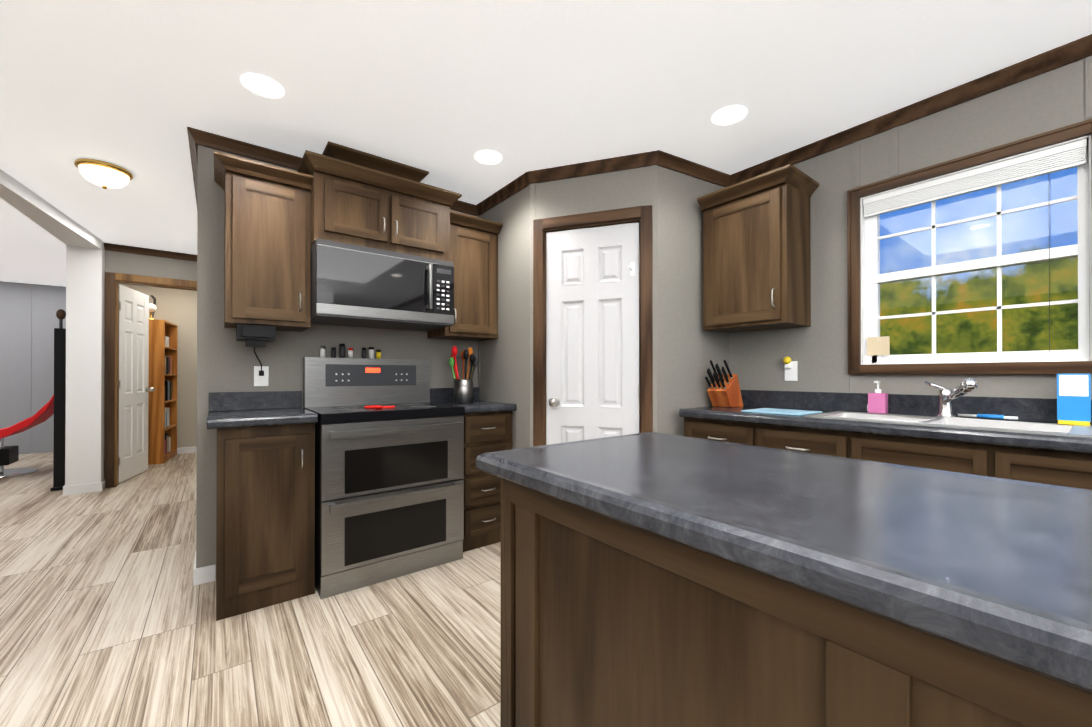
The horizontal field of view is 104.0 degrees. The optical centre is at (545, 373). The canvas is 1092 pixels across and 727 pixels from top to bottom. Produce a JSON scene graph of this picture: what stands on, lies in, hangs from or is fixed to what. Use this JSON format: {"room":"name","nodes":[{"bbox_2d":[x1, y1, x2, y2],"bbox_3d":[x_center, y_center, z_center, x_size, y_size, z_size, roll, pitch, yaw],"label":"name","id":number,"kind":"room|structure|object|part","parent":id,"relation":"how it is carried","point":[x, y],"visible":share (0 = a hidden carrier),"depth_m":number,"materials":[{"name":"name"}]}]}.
{"room":"kitchen","nodes":[
{"label":"kitchen","id":0,"kind":"room"},
{"bbox_2d":[0,281,65,453],"bbox_3d":[-2.390,-0.085,1.224,7.850,2.400,13.800,0,0,-38],"label":"wall","id":1,"kind":"structure","parent":0,"point":[29,321],"depth_m":6.02,"materials":[{"name":"grey paint"}]},
{"bbox_2d":[63,446,215,585],"bbox_3d":[-2.908,1.085,4.158,2.718,0.085,5.710,0,0,-38],"label":"baseboard","id":2,"kind":"structure","parent":1,"relation":"attached to","point":[204,574],"depth_m":3.94,"materials":[{"name":"white paint"}]},
{"bbox_2d":[187,34,1091,215],"bbox_3d":[0.518,-1.251,1.404,2.787,0.063,10.330,0,0,-38],"label":"crown molding","id":3,"kind":"structure","parent":1,"relation":"attached to","point":[1061,56],"depth_m":2.37,"materials":[{"name":"brown wood"}]},
{"bbox_2d":[0,169,101,249],"bbox_3d":[-3.597,-1.232,2.950,0.345,0.090,2.600,0,0,-38],"label":"header beam","id":4,"kind":"structure","parent":0,"point":[43,213],"depth_m":3.25,"materials":[{"name":"white paint"}]},
{"bbox_2d":[65,241,104,485],"bbox_3d":[-4.421,-0.072,4.109,0.230,2.400,0.250,0,0,-38],"label":"column","id":5,"kind":"structure","parent":0,"point":[84,422],"depth_m":4.01,"materials":[{"name":"white paint"}]},
{"bbox_2d":[104,250,196,404],"bbox_3d":[-4.000,-0.071,4.514,0.930,2.400,0.120,0,0,-38],"label":"wall","id":6,"kind":"structure","parent":0,"point":[135,264],"depth_m":4.38,"materials":[{"name":"grey paint"}]},
{"bbox_2d":[119,284,154,482],"bbox_3d":[-4.497,0.108,4.641,0.189,2.025,0.698,0,0,-25],"label":"hall door","id":7,"kind":"structure","parent":6,"relation":"in","point":[133,370],"depth_m":4.62,"materials":[{"name":"white wood"}]},
{"bbox_2d":[104,243,196,261],"bbox_3d":[-4.005,-1.239,4.414,0.795,0.063,0.042,0,0,-38],"label":"crown molding","id":8,"kind":"structure","parent":6,"relation":"attached to","point":[145,251],"depth_m":4.37,"materials":[{"name":"brown wood"}]},
{"bbox_2d":[104,272,196,487],"bbox_3d":[-4.043,0.069,4.471,0.800,2.128,0.136,0,0,-38],"label":"door frame","id":9,"kind":"structure","parent":6,"relation":"attached to","point":[113,281],"depth_m":4.21,"materials":[{"name":"brown wood"}]},
{"bbox_2d":[128,285,196,447],"bbox_3d":[-4.918,-0.063,6.281,1.770,2.400,0.100,0,0,-38],"label":"wall","id":10,"kind":"structure","parent":0,"point":[178,307],"depth_m":6.05,"materials":[{"name":"beige paint"}]},
{"bbox_2d":[0,452,500,726],"bbox_3d":[-2.591,1.142,1.505,7.880,0.050,14.500,0,0,-38],"label":"floor","id":11,"kind":"structure","parent":0,"point":[107,613],"depth_m":1.82,"materials":[{"name":"brown wood"}]},
{"bbox_2d":[0,395,53,478],"bbox_3d":[-6.093,0.653,4.705,1.046,0.954,0.560,0,0,-38],"label":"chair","id":12,"kind":"object","parent":11,"relation":"on","point":[9,455],"visible":0.83,"depth_m":4.73,"materials":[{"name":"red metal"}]},
{"bbox_2d":[50,309,65,490],"bbox_3d":[-4.726,0.252,4.156,0.105,1.752,0.130,0,0,-38],"label":"stanchion post","id":13,"kind":"object","parent":11,"relation":"on","point":[59,404],"visible":0.9,"depth_m":4.12,"materials":[{"name":"black metal"}]},
{"bbox_2d":[148,319,176,464],"bbox_3d":[-5.094,0.234,5.571,0.304,1.804,0.700,0,0,-31],"label":"bookcase","id":14,"kind":"object","parent":11,"relation":"on","point":[162,423],"visible":0.71,"depth_m":5.34,"materials":[{"name":"brown wood"}]},
{"bbox_2d":[149,295,156,318],"bbox_3d":[-5.086,-0.833,5.510,0.110,0.331,0.387,0,0,-38],"label":"decor","id":15,"kind":"object","parent":14,"relation":"on","point":[152,308],"visible":0.83,"depth_m":5.40,"materials":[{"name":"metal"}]},
{"bbox_2d":[207,391,317,620],"bbox_3d":[-1.478,0.612,2.213,0.435,1.015,0.540,0,0,-38],"label":"base cabinet","id":16,"kind":"object","parent":11,"relation":"on","point":[265,535],"depth_m":2.04,"materials":[{"name":"brown wood"}]},
{"bbox_3d":[-1.478,0.177,2.215,0.435,0.145,0.540,0,0,-38],"label":"left stove base top","id":17,"kind":"part","parent":16,"relation":"part of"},
{"bbox_2d":[303,357,464,598],"bbox_3d":[-0.959,0.514,2.543,0.774,1.215,0.643,0,0,-38],"label":"range","id":18,"kind":"object","parent":11,"relation":"on","point":[389,493],"visible":0.98,"depth_m":2.35,"materials":[{"name":"silver metal"}]},
{"bbox_2d":[320,346,325,357],"bbox_3d":[-1.362,-0.129,2.603,0.030,0.070,0.032,0,0,-38],"label":"spice jar","id":19,"kind":"object","parent":18,"relation":"on","point":[322,348],"depth_m":2.59,"materials":[{"name":"white"}]},
{"bbox_2d":[331,347,335,357],"bbox_3d":[-1.315,-0.127,2.639,0.027,0.065,0.028,0,0,-38],"label":"spice jar","id":20,"kind":"object","parent":18,"relation":"on","point":[333,349],"depth_m":2.63,"materials":[{"name":"black"}]},
{"bbox_2d":[339,344,344,357],"bbox_3d":[-1.275,-0.139,2.670,0.032,0.090,0.034,0,0,-38],"label":"spice jar","id":21,"kind":"object","parent":18,"relation":"on","point":[342,346],"depth_m":2.66,"materials":[{"name":"black"}]},
{"bbox_2d":[348,348,352,357],"bbox_3d":[-1.236,-0.127,2.700,0.029,0.065,0.030,0,0,-38],"label":"spice jar","id":22,"kind":"object","parent":18,"relation":"on","point":[350,352],"depth_m":2.69,"materials":[{"name":"white"}]},
{"bbox_2d":[364,405,394,408],"bbox_3d":[-0.963,0.195,2.466,0.172,0.012,0.104,0,0,-38],"label":"spoon rest","id":23,"kind":"object","parent":18,"relation":"on","point":[373,407],"visible":1,"depth_m":2.45,"materials":[{"name":"red plastic"}]},
{"bbox_2d":[430,387,516,551],"bbox_3d":[-0.520,0.615,2.950,0.403,1.015,0.540,0,0,-38],"label":"base cabinet","id":24,"kind":"object","parent":11,"relation":"on","point":[484,432],"depth_m":2.75,"materials":[{"name":"brown wood"}]},
{"bbox_2d":[449,346,477,402],"bbox_3d":[-0.578,0.010,2.994,0.212,0.394,0.160,0,0,-38],"label":"utensil crock","id":25,"kind":"object","parent":24,"relation":"on","point":[463,390],"visible":0.98,"depth_m":2.95,"materials":[{"name":"silver metal"}]},
{"bbox_3d":[-0.520,0.180,2.952,0.403,0.145,0.540,0,0,-38],"label":"top of the right stove base","id":26,"kind":"part","parent":24,"relation":"part of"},
{"bbox_2d":[684,417,851,457],"bbox_3d":[1.243,0.685,2.294,0.530,0.870,0.820,0,0,-38],"label":"base cabinet","id":27,"kind":"object","parent":11,"relation":"on","point":[816,441],"depth_m":2.06,"materials":[{"name":"brown wood"}]},
{"bbox_2d":[500,479,1091,726],"bbox_3d":[1.302,0.674,-0.314,0.594,0.874,3.869,0,0,-38],"label":"kitchen island","id":28,"kind":"object","parent":11,"relation":"on","point":[607,622],"visible":0.58,"depth_m":0.63,"materials":[{"name":"brown wood"}]},
{"bbox_2d":[476,432,1091,694],"bbox_3d":[1.294,0.217,-0.302,0.670,0.050,3.950,0,0,-38],"label":"island countertop","id":29,"kind":"structure","parent":28,"relation":"on","point":[998,569],"depth_m":0.56,"materials":[{"name":"stone"}]},
{"bbox_2d":[852,432,1091,489],"bbox_3d":[1.749,0.682,1.636,0.530,0.870,0.840,0,0,-38],"label":"base cabinet","id":30,"kind":"object","parent":11,"relation":"on","point":[1065,469],"depth_m":1.50,"materials":[{"name":"brown wood"}]},
{"bbox_2d":[679,390,1091,453],"bbox_3d":[2.399,0.231,0.771,0.562,0.264,4.647,0,0,-38],"label":"countertop","id":31,"kind":"structure","parent":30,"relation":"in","point":[1035,425],"depth_m":1.82,"materials":[{"name":"stone"}]},
{"bbox_2d":[705,360,742,406],"bbox_3d":[1.071,0.064,2.593,0.273,0.283,0.124,0,0,-38],"label":"knife block","id":32,"kind":"object","parent":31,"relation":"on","point":[723,390],"visible":1,"depth_m":2.56,"materials":[{"name":"brown wood"}]},
{"bbox_2d":[741,408,821,415],"bbox_3d":[1.222,0.200,2.217,0.260,0.008,0.290,0,0,-38],"label":"cutting mat","id":33,"kind":"object","parent":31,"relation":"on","point":[784,411],"visible":0.96,"depth_m":2.17,"materials":[{"name":"blue plastic"}]},
{"bbox_2d":[868,381,887,413],"bbox_3d":[1.641,0.118,2.110,0.060,0.158,0.070,0,0,-38],"label":"soap bottle","id":34,"kind":"object","parent":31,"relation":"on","point":[877,401],"visible":1,"depth_m":2.09,"materials":[{"name":"pink plastic"}]},
{"bbox_2d":[924,379,977,417],"bbox_3d":[1.716,0.110,1.815,0.223,0.173,0.195,0,0,-38],"label":"faucet","id":35,"kind":"object","parent":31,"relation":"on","point":[947,397],"visible":0.98,"depth_m":1.86,"materials":[{"name":"silver metal"}]},
{"bbox_2d":[958,414,1017,419],"bbox_3d":[1.889,0.185,1.828,0.018,0.018,0.180,0,0,-38],"label":"dish brush","id":36,"kind":"object","parent":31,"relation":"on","point":[990,416],"depth_m":1.82,"materials":[{"name":"blue plastic"}]},
{"bbox_2d":[1057,374,1090,425],"bbox_3d":[1.997,0.099,1.614,0.024,0.193,0.080,0,0,-38],"label":"pack","id":37,"kind":"object","parent":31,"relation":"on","point":[1073,399],"visible":1,"depth_m":1.61,"materials":[{"name":"blue plastic"}]},
{"bbox_2d":[196,145,477,579],"bbox_3d":[-0.749,-0.076,3.178,2.865,2.400,0.104,0,0,-38],"label":"wall","id":38,"kind":"structure","parent":0,"point":[227,361],"depth_m":2.34,"materials":[{"name":"grey paint"}]},
{"bbox_2d":[254,366,268,385],"bbox_3d":[-1.623,0.018,2.432,0.070,0.115,0.020,0,0,-38],"label":"outlet","id":39,"kind":"object","parent":38,"relation":"attached to","point":[261,378],"visible":1,"depth_m":2.43,"materials":[{"name":"white plastic"}]},
{"bbox_2d":[214,151,312,331],"bbox_3d":[-1.521,-0.653,2.294,0.419,0.805,0.362,0,0,-38],"label":"upper cabinet","id":40,"kind":"object","parent":38,"relation":"attached to","point":[267,252],"visible":1,"depth_m":2.19,"materials":[{"name":"brown wood"}]},
{"bbox_2d":[236,324,275,370],"bbox_3d":[-1.563,-0.132,2.294,0.165,0.233,0.288,0,0,-38],"label":"can opener","id":41,"kind":"object","parent":40,"relation":"attached to","point":[254,336],"visible":1,"depth_m":2.20,"materials":[{"name":"black plastic"}]},
{"bbox_2d":[297,141,461,260],"bbox_3d":[-1.019,-0.990,2.628,0.878,0.571,0.447,0,0,-38],"label":"upper cabinet","id":42,"kind":"object","parent":38,"relation":"attached to","point":[361,198],"visible":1,"depth_m":2.46,"materials":[{"name":"brown wood"}]},
{"bbox_2d":[311,238,453,330],"bbox_3d":[-1.005,-0.500,2.607,0.772,0.403,0.492,0,0,-38],"label":"over-the-range microwave","id":43,"kind":"object","parent":42,"relation":"attached to","point":[352,285],"visible":1,"depth_m":2.43,"materials":[{"name":"grey metal"}]},
{"bbox_2d":[427,210,502,340],"bbox_3d":[-0.575,-0.649,3.022,0.404,0.805,0.362,0,0,-38],"label":"upper cabinet","id":44,"kind":"object","parent":38,"relation":"attached to","point":[473,249],"visible":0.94,"depth_m":2.92,"materials":[{"name":"brown wood"}]},
{"bbox_2d":[478,184,530,448],"bbox_3d":[-0.279,-0.077,3.036,0.085,2.400,0.702,0,0,-38],"label":"wall","id":45,"kind":"structure","parent":0,"point":[504,367],"depth_m":2.90,"materials":[{"name":"grey paint"}]},
{"bbox_2d":[0,0,1091,286],"bbox_3d":[-2.591,-1.308,1.516,7.880,0.050,14.500,0,0,-38],"label":"ceiling","id":46,"kind":"structure","parent":0,"point":[442,92],"depth_m":1.87,"materials":[{"name":"white paint"}]},
{"bbox_2d":[74,158,132,188],"bbox_3d":[-2.756,-1.213,2.663,0.260,0.130,0.260,0,0,-38],"label":"flush ceiling light","id":47,"kind":"object","parent":46,"relation":"attached to","point":[104,175],"visible":1,"depth_m":2.60,"materials":[{"name":"white glass"}]},
{"bbox_2d":[241,73,283,98],"bbox_3d":[-1.264,-1.278,1.906,0.164,0.006,0.164,0,0,-38],"label":"recessed light","id":48,"kind":"object","parent":46,"relation":"in","point":[262,86],"visible":1,"depth_m":1.90,"materials":[{"name":"white"}]},
{"bbox_2d":[474,150,501,164],"bbox_3d":[-0.342,-1.275,2.527,0.164,0.006,0.164,0,0,-38],"label":"recessed light","id":49,"kind":"object","parent":46,"relation":"in","point":[488,157],"visible":1,"depth_m":2.52,"materials":[{"name":"white plastic"}]},
{"bbox_2d":[711,105,746,125],"bbox_3d":[0.910,-1.277,2.122,0.164,0.006,0.164,0,0,-38],"label":"recessed light","id":50,"kind":"object","parent":46,"relation":"in","point":[729,115],"visible":1,"depth_m":2.11,"materials":[{"name":"white plastic"}]},
{"bbox_2d":[530,165,656,446],"bbox_3d":[0.286,-0.079,2.647,0.790,2.400,0.085,0,0,19],"label":"wall","id":51,"kind":"structure","parent":0,"point":[628,188],"depth_m":2.60,"materials":[{"name":"grey paint"}]},
{"bbox_2d":[546,222,638,444],"bbox_3d":[0.272,0.107,2.603,0.590,2.009,0.112,0,0,19],"label":"pantry door","id":52,"kind":"structure","parent":51,"relation":"in","point":[592,332],"depth_m":2.62,"materials":[{"name":"white wood"}]},
{"bbox_2d":[533,205,652,446],"bbox_3d":[0.283,0.071,2.641,0.740,2.108,0.096,0,0,19],"label":"door frame","id":53,"kind":"structure","parent":51,"relation":"attached to","point":[642,216],"depth_m":2.58,"materials":[{"name":"brown wood"}]},
{"bbox_2d":[657,165,728,435],"bbox_3d":[0.946,-0.078,2.702,0.736,2.400,0.080,0,0,-29],"label":"wall","id":54,"kind":"structure","parent":0,"point":[689,348],"depth_m":2.59,"materials":[{"name":"grey paint"}]},
{"bbox_2d":[729,55,1091,399],"bbox_3d":[2.623,-0.085,1.043,0.124,2.400,7.400,0,0,-38],"label":"wall","id":55,"kind":"structure","parent":0,"point":[817,349],"depth_m":2.17,"materials":[{"name":"grey paint"}]},
{"bbox_2d":[697,164,818,332],"bbox_3d":[1.218,-0.661,2.475,0.363,0.793,0.530,0,0,-38],"label":"upper cabinet","id":56,"kind":"object","parent":55,"relation":"attached to","point":[756,257],"visible":1,"depth_m":2.36,"materials":[{"name":"brown wood"}]},
{"bbox_2d":[783,357,797,380],"bbox_3d":[1.413,-0.025,2.478,0.052,0.142,0.070,0,0,-38],"label":"outlet","id":57,"kind":"object","parent":55,"relation":"attached to","point":[791,371],"visible":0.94,"depth_m":2.48,"materials":[{"name":"white plastic"}]},
{"bbox_2d":[847,119,1091,373],"bbox_3d":[1.904,-0.480,1.958,0.140,0.973,0.846,0,0,-38],"label":"window unit","id":58,"kind":"structure","parent":55,"relation":"in","point":[868,205],"depth_m":1.91,"materials":[{"name":"white plastic"}]},
{"bbox_2d":[867,336,889,355],"bbox_3d":[1.707,-0.139,2.192,0.004,0.094,0.093,0,0,-38],"label":"card","id":59,"kind":"object","parent":58,"relation":"on","point":[878,345],"visible":0.86,"depth_m":2.19,"materials":[{"name":"beige paper"}]},
{"label":"outside","id":60,"kind":"structure","parent":0,"visible":0},
{"bbox_2d":[880,167,1077,354],"bbox_3d":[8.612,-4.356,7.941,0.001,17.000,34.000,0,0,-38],"label":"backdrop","id":61,"kind":"structure","parent":60,"point":[1016,284],"depth_m":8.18,"materials":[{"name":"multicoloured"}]}
]}

